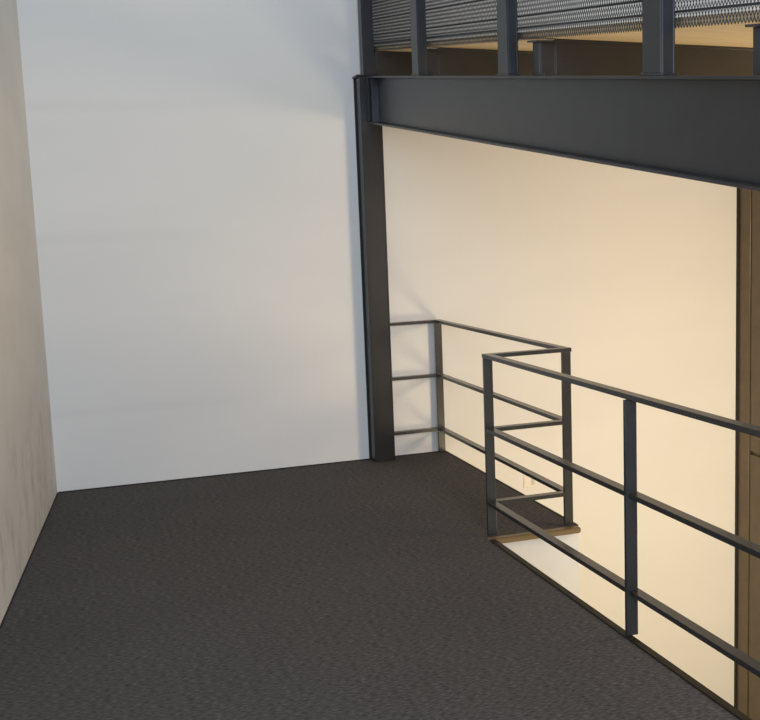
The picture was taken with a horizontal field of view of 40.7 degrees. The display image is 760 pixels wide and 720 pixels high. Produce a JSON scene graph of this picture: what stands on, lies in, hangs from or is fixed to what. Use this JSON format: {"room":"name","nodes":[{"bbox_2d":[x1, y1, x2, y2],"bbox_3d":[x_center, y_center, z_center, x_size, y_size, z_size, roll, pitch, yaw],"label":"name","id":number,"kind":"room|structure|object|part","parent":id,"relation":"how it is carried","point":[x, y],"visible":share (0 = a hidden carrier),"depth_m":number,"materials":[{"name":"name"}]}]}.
{"room":"mezzanine landing","nodes":[
{"label":"mezzanine landing","id":0,"kind":"room"},
{"bbox_2d":[0,0,56,623],"bbox_3d":[-1.311,-0.747,1.868,0.149,4.900,8.932,-4,8,-11],"label":"wall","id":1,"kind":"structure","parent":0,"point":[28,483],"depth_m":5.42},
{"bbox_2d":[0,492,57,628],"bbox_3d":[-1.149,1.374,2.164,0.006,0.006,8.908,-4,8,-11],"label":"baseboard","id":2,"kind":"structure","parent":1,"relation":"attached to","point":[57,492],"depth_m":5.05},
{"bbox_2d":[0,452,738,719],"bbox_3d":[0.174,1.283,2.557,2.920,0.020,9.112,-4,8,-12],"label":"floor","id":3,"kind":"structure","parent":0,"point":[362,589],"depth_m":4.29,"materials":[{"name":"grey carpet"}]},
{"bbox_2d":[352,75,394,461],"bbox_3d":[-0.035,-0.589,6.889,0.173,2.577,0.114,-5,8,-16],"label":"steel column","id":4,"kind":"structure","parent":3,"relation":"on","point":[369,137],"depth_m":6.85,"materials":[{"name":"metal"}]},
{"bbox_2d":[358,0,374,74],"bbox_3d":[-0.104,-2.420,6.647,0.080,1.120,0.094,-5,8,-16],"label":"post","id":5,"kind":"object","parent":4,"relation":"on","point":[365,19],"visible":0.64,"depth_m":6.66,"materials":[{"name":"metal"}]},
{"bbox_3d":[-0.085,-1.859,6.719,0.173,0.012,0.106,-5,8,-16],"label":"cap plate","id":6,"kind":"part","parent":4,"relation":"part of","materials":[{"name":"paint"}]},
{"bbox_2d":[374,51,411,75],"bbox_3d":[1.310,-1.959,7.134,2.824,0.339,0.090,-5,8,-16],"label":"joist","id":7,"kind":"object","parent":4,"relation":"attached to","point":[387,63],"visible":0.17,"depth_m":6.72,"materials":[{"name":"paint"}]},
{"bbox_2d":[375,10,759,51],"bbox_3d":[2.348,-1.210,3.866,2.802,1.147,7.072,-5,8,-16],"label":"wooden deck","id":8,"kind":"object","parent":7,"relation":"on","point":[734,35],"visible":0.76,"depth_m":4.11,"materials":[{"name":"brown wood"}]},
{"bbox_2d":[366,76,759,191],"bbox_3d":[1.032,-0.754,3.364,0.112,1.402,7.165,-5,8,-16],"label":"steel beam","id":9,"kind":"structure","parent":4,"relation":"attached to","point":[698,128],"depth_m":3.91,"materials":[{"name":"metal"}]},
{"bbox_3d":[-0.028,-1.701,6.691,0.104,0.281,0.014,-5,8,-16],"label":"plate","id":10,"kind":"part","parent":9,"relation":"part of","materials":[{"name":"paint"}]},
{"bbox_2d":[410,0,427,75],"bbox_3d":[0.203,-2.157,5.717,0.059,1.129,0.129,-5,8,-16],"label":"post","id":11,"kind":"object","parent":9,"relation":"on","point":[417,7],"visible":1,"depth_m":5.72,"materials":[{"name":"metal"}]},
{"bbox_3d":[0.225,-1.611,5.789,0.059,0.026,0.129,-5,8,-16],"label":"plate","id":12,"kind":"part","parent":11,"relation":"part of","materials":[{"name":"paint"}]},
{"bbox_2d":[372,0,759,50],"bbox_3d":[0.748,-1.731,4.156,0.011,1.618,5.455,-5,8,-16],"label":"guard","id":13,"kind":"object","parent":11,"relation":"attached to","point":[439,36],"visible":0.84,"depth_m":4.62,"materials":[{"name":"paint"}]},
{"bbox_2d":[427,49,438,75],"bbox_3d":[0.294,-1.696,5.834,0.079,0.167,0.120,-5,8,-16],"label":"post","id":14,"kind":"object","parent":9,"relation":"on","point":[432,54],"visible":0.64,"depth_m":5.82,"materials":[{"name":"metal"}]},
{"bbox_2d":[437,48,532,75],"bbox_3d":[1.633,-1.718,6.272,2.731,0.336,0.090,-5,8,-16],"label":"joist","id":15,"kind":"object","parent":14,"relation":"attached to","point":[452,61],"visible":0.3,"depth_m":5.89,"materials":[{"name":"paint"}]},
{"bbox_2d":[497,0,519,75],"bbox_3d":[0.561,-1.845,4.589,0.059,1.129,0.127,-5,8,-16],"label":"post","id":16,"kind":"object","parent":9,"relation":"on","point":[507,20],"visible":1,"depth_m":4.60,"materials":[{"name":"metal"}]},
{"bbox_3d":[0.583,-1.299,4.661,0.059,0.026,0.127,-5,8,-16],"label":"plate","id":17,"kind":"part","parent":16,"relation":"part of","materials":[{"name":"paint"}]},
{"bbox_2d":[527,40,556,75],"bbox_3d":[0.715,-1.318,4.471,0.101,0.167,0.120,-5,8,-16],"label":"post","id":18,"kind":"object","parent":9,"relation":"on","point":[544,51],"visible":1,"depth_m":4.46,"materials":[{"name":"metal"}]},
{"bbox_3d":[0.708,-1.392,4.476,0.101,0.021,0.090,-5,8,-16],"label":"cap plate","id":19,"kind":"part","parent":18,"relation":"part of","materials":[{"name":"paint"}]},
{"bbox_3d":[0.730,-1.241,4.445,0.059,0.018,0.044,-5,8,-16],"label":"foot plate","id":20,"kind":"part","parent":18,"relation":"part of","materials":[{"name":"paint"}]},
{"bbox_2d":[554,39,759,75],"bbox_3d":[2.065,-1.341,4.912,2.731,0.336,0.090,-5,8,-16],"label":"joist","id":21,"kind":"object","parent":18,"relation":"attached to","point":[573,57],"visible":0.34,"depth_m":4.58,"materials":[{"name":"paint"}]},
{"bbox_2d":[640,0,676,75],"bbox_3d":[0.930,-1.523,3.431,0.059,1.130,0.139,-5,8,-16],"label":"post","id":22,"kind":"object","parent":9,"relation":"on","point":[658,16],"visible":1,"depth_m":3.45,"materials":[{"name":"metal"}]},
{"bbox_3d":[0.952,-0.977,3.503,0.059,0.028,0.139,-5,8,-16],"label":"plate","id":23,"kind":"part","parent":22,"relation":"part of","materials":[{"name":"paint"}]},
{"bbox_2d":[745,23,759,74],"bbox_3d":[1.167,-0.925,3.051,0.101,0.167,0.120,-5,8,-16],"label":"post","id":24,"kind":"object","parent":9,"relation":"on","point":[756,27],"visible":1,"depth_m":3.07,"materials":[{"name":"metal"}]},
{"bbox_3d":[1.160,-0.999,3.056,0.101,0.021,0.090,-5,8,-16],"label":"cap plate","id":25,"kind":"part","parent":24,"relation":"part of","materials":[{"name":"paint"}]},
{"bbox_2d":[390,319,759,677],"bbox_3d":[1.250,0.609,3.639,0.494,0.936,7.252,-5,8,-16],"label":"railing","id":26,"kind":"object","parent":3,"relation":"on","point":[633,594],"visible":0.96,"depth_m":4.42,"materials":[{"name":"black metal"}]},
{"bbox_3d":[0.215,-0.254,7.013,0.340,0.020,0.044,-5,8,-16],"label":"rail","id":27,"kind":"part","parent":26,"relation":"part of","materials":[{"name":"black metal"}]},
{"bbox_3d":[0.230,0.118,7.061,0.340,0.020,0.044,-5,8,-16],"label":"rail","id":28,"kind":"part","parent":26,"relation":"part of","materials":[{"name":"black metal"}]},
{"bbox_3d":[0.245,0.495,7.111,0.340,0.020,0.044,-5,8,-16],"label":"rail","id":29,"kind":"part","parent":26,"relation":"part of","materials":[{"name":"black metal"}]},
{"bbox_3d":[0.418,0.195,7.128,0.048,0.916,0.016,-5,8,-16],"label":"post","id":30,"kind":"part","parent":26,"relation":"part of","materials":[{"name":"black metal"}]},
{"bbox_3d":[0.556,0.443,5.192,0.048,0.916,0.016,-5,8,-16],"label":"post","id":31,"kind":"part","parent":26,"relation":"part of","materials":[{"name":"black metal"}]},
{"bbox_3d":[0.688,0.210,6.219,0.044,0.020,1.932,-5,8,-16],"label":"rail","id":32,"kind":"part","parent":26,"relation":"part of","materials":[{"name":"black metal"}]},
{"bbox_3d":[0.703,0.587,6.268,0.044,0.020,1.932,-5,8,-16],"label":"rail","id":33,"kind":"part","parent":26,"relation":"part of","materials":[{"name":"black metal"}]},
{"bbox_3d":[0.676,-0.161,6.160,0.044,0.020,1.952,-5,8,-16],"label":"rail","id":34,"kind":"part","parent":26,"relation":"part of","materials":[{"name":"black metal"}]},
{"bbox_3d":[0.745,-0.037,5.192,0.390,0.020,0.044,-5,8,-16],"label":"rail","id":35,"kind":"part","parent":26,"relation":"part of","materials":[{"name":"black metal"}]},
{"bbox_3d":[0.760,0.336,5.241,0.390,0.020,0.044,-5,8,-16],"label":"rail","id":36,"kind":"part","parent":26,"relation":"part of","materials":[{"name":"black metal"}]},
{"bbox_3d":[0.775,0.712,5.291,0.390,0.020,0.044,-5,8,-16],"label":"rail","id":37,"kind":"part","parent":26,"relation":"part of","materials":[{"name":"black metal"}]},
{"bbox_3d":[0.971,0.410,5.315,0.048,0.916,0.016,-5,8,-16],"label":"post","id":38,"kind":"part","parent":26,"relation":"part of","materials":[{"name":"black metal"}]},
{"bbox_3d":[1.307,0.279,2.613,0.044,0.020,5.344,-5,8,-16],"label":"rail","id":39,"kind":"part","parent":26,"relation":"part of","materials":[{"name":"black metal"}]},
{"bbox_3d":[1.325,0.652,2.652,0.044,0.020,5.324,-5,8,-16],"label":"rail","id":40,"kind":"part","parent":26,"relation":"part of","materials":[{"name":"black metal"}]},
{"bbox_3d":[1.340,1.029,2.701,0.044,0.020,5.324,-5,8,-16],"label":"rail","id":41,"kind":"part","parent":26,"relation":"part of","materials":[{"name":"black metal"}]},
{"bbox_3d":[0.948,0.601,3.870,0.048,0.916,0.016,-5,8,-16],"label":"post","id":42,"kind":"part","parent":26,"relation":"part of","materials":[{"name":"black metal"}]},
{"bbox_2d":[17,0,759,705],"bbox_3d":[0.331,-0.199,7.186,5.594,7.500,0.150,-5,8,-16],"label":"wall","id":43,"kind":"structure","parent":0,"point":[193,163],"depth_m":6.85,"materials":[{"name":"white paint"}]},
{"bbox_2d":[58,451,438,492],"bbox_3d":[-0.792,0.742,6.872,2.616,0.006,0.006,-5,8,-16],"label":"baseboard","id":44,"kind":"structure","parent":43,"relation":"attached to","point":[434,451],"depth_m":6.81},
{"bbox_2d":[523,477,535,487],"bbox_3d":[1.090,0.888,7.463,0.098,0.082,0.010,-5,8,-16],"label":"wall socket","id":45,"kind":"object","parent":43,"relation":"attached to","point":[527,481],"visible":0.83,"depth_m":7.46,"materials":[{"name":"beige plastic"}]},
{"bbox_2d":[734,188,759,719],"bbox_3d":[2.986,0.977,7.331,0.036,4.920,1.380,-5,8,-16],"label":"door","id":46,"kind":"structure","parent":43,"relation":"in","point":[747,406],"depth_m":7.83,"materials":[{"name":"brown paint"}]},
{"bbox_2d":[503,533,578,596],"bbox_3d":[0.233,2.720,2.746,2.946,2.879,9.105,-4,8,-12],"label":"wall","id":47,"kind":"structure","parent":0,"point":[552,562],"depth_m":5.36,"materials":[{"name":"white paint"}]},
{"bbox_2d":[446,451,577,525],"bbox_3d":[0.751,0.770,6.314,0.012,0.034,1.969,-5,8,-16],"label":"trim","id":48,"kind":"structure","parent":47,"relation":"attached to","point":[446,451],"depth_m":6.16,"materials":[{"name":"brown metal"}]},
{"bbox_2d":[487,526,580,543],"bbox_3d":[0.795,0.904,5.271,0.514,0.033,0.040,-5,8,-16],"label":"trim","id":49,"kind":"structure","parent":47,"relation":"attached to","point":[572,529],"depth_m":5.25,"materials":[{"name":"brown wood"}]},
{"bbox_2d":[490,539,751,719],"bbox_3d":[1.565,1.324,1.927,0.033,0.061,6.854,-5,8,-16],"label":"trim","id":50,"kind":"structure","parent":47,"relation":"attached to","point":[710,694],"depth_m":3.87,"materials":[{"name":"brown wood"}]}
]}

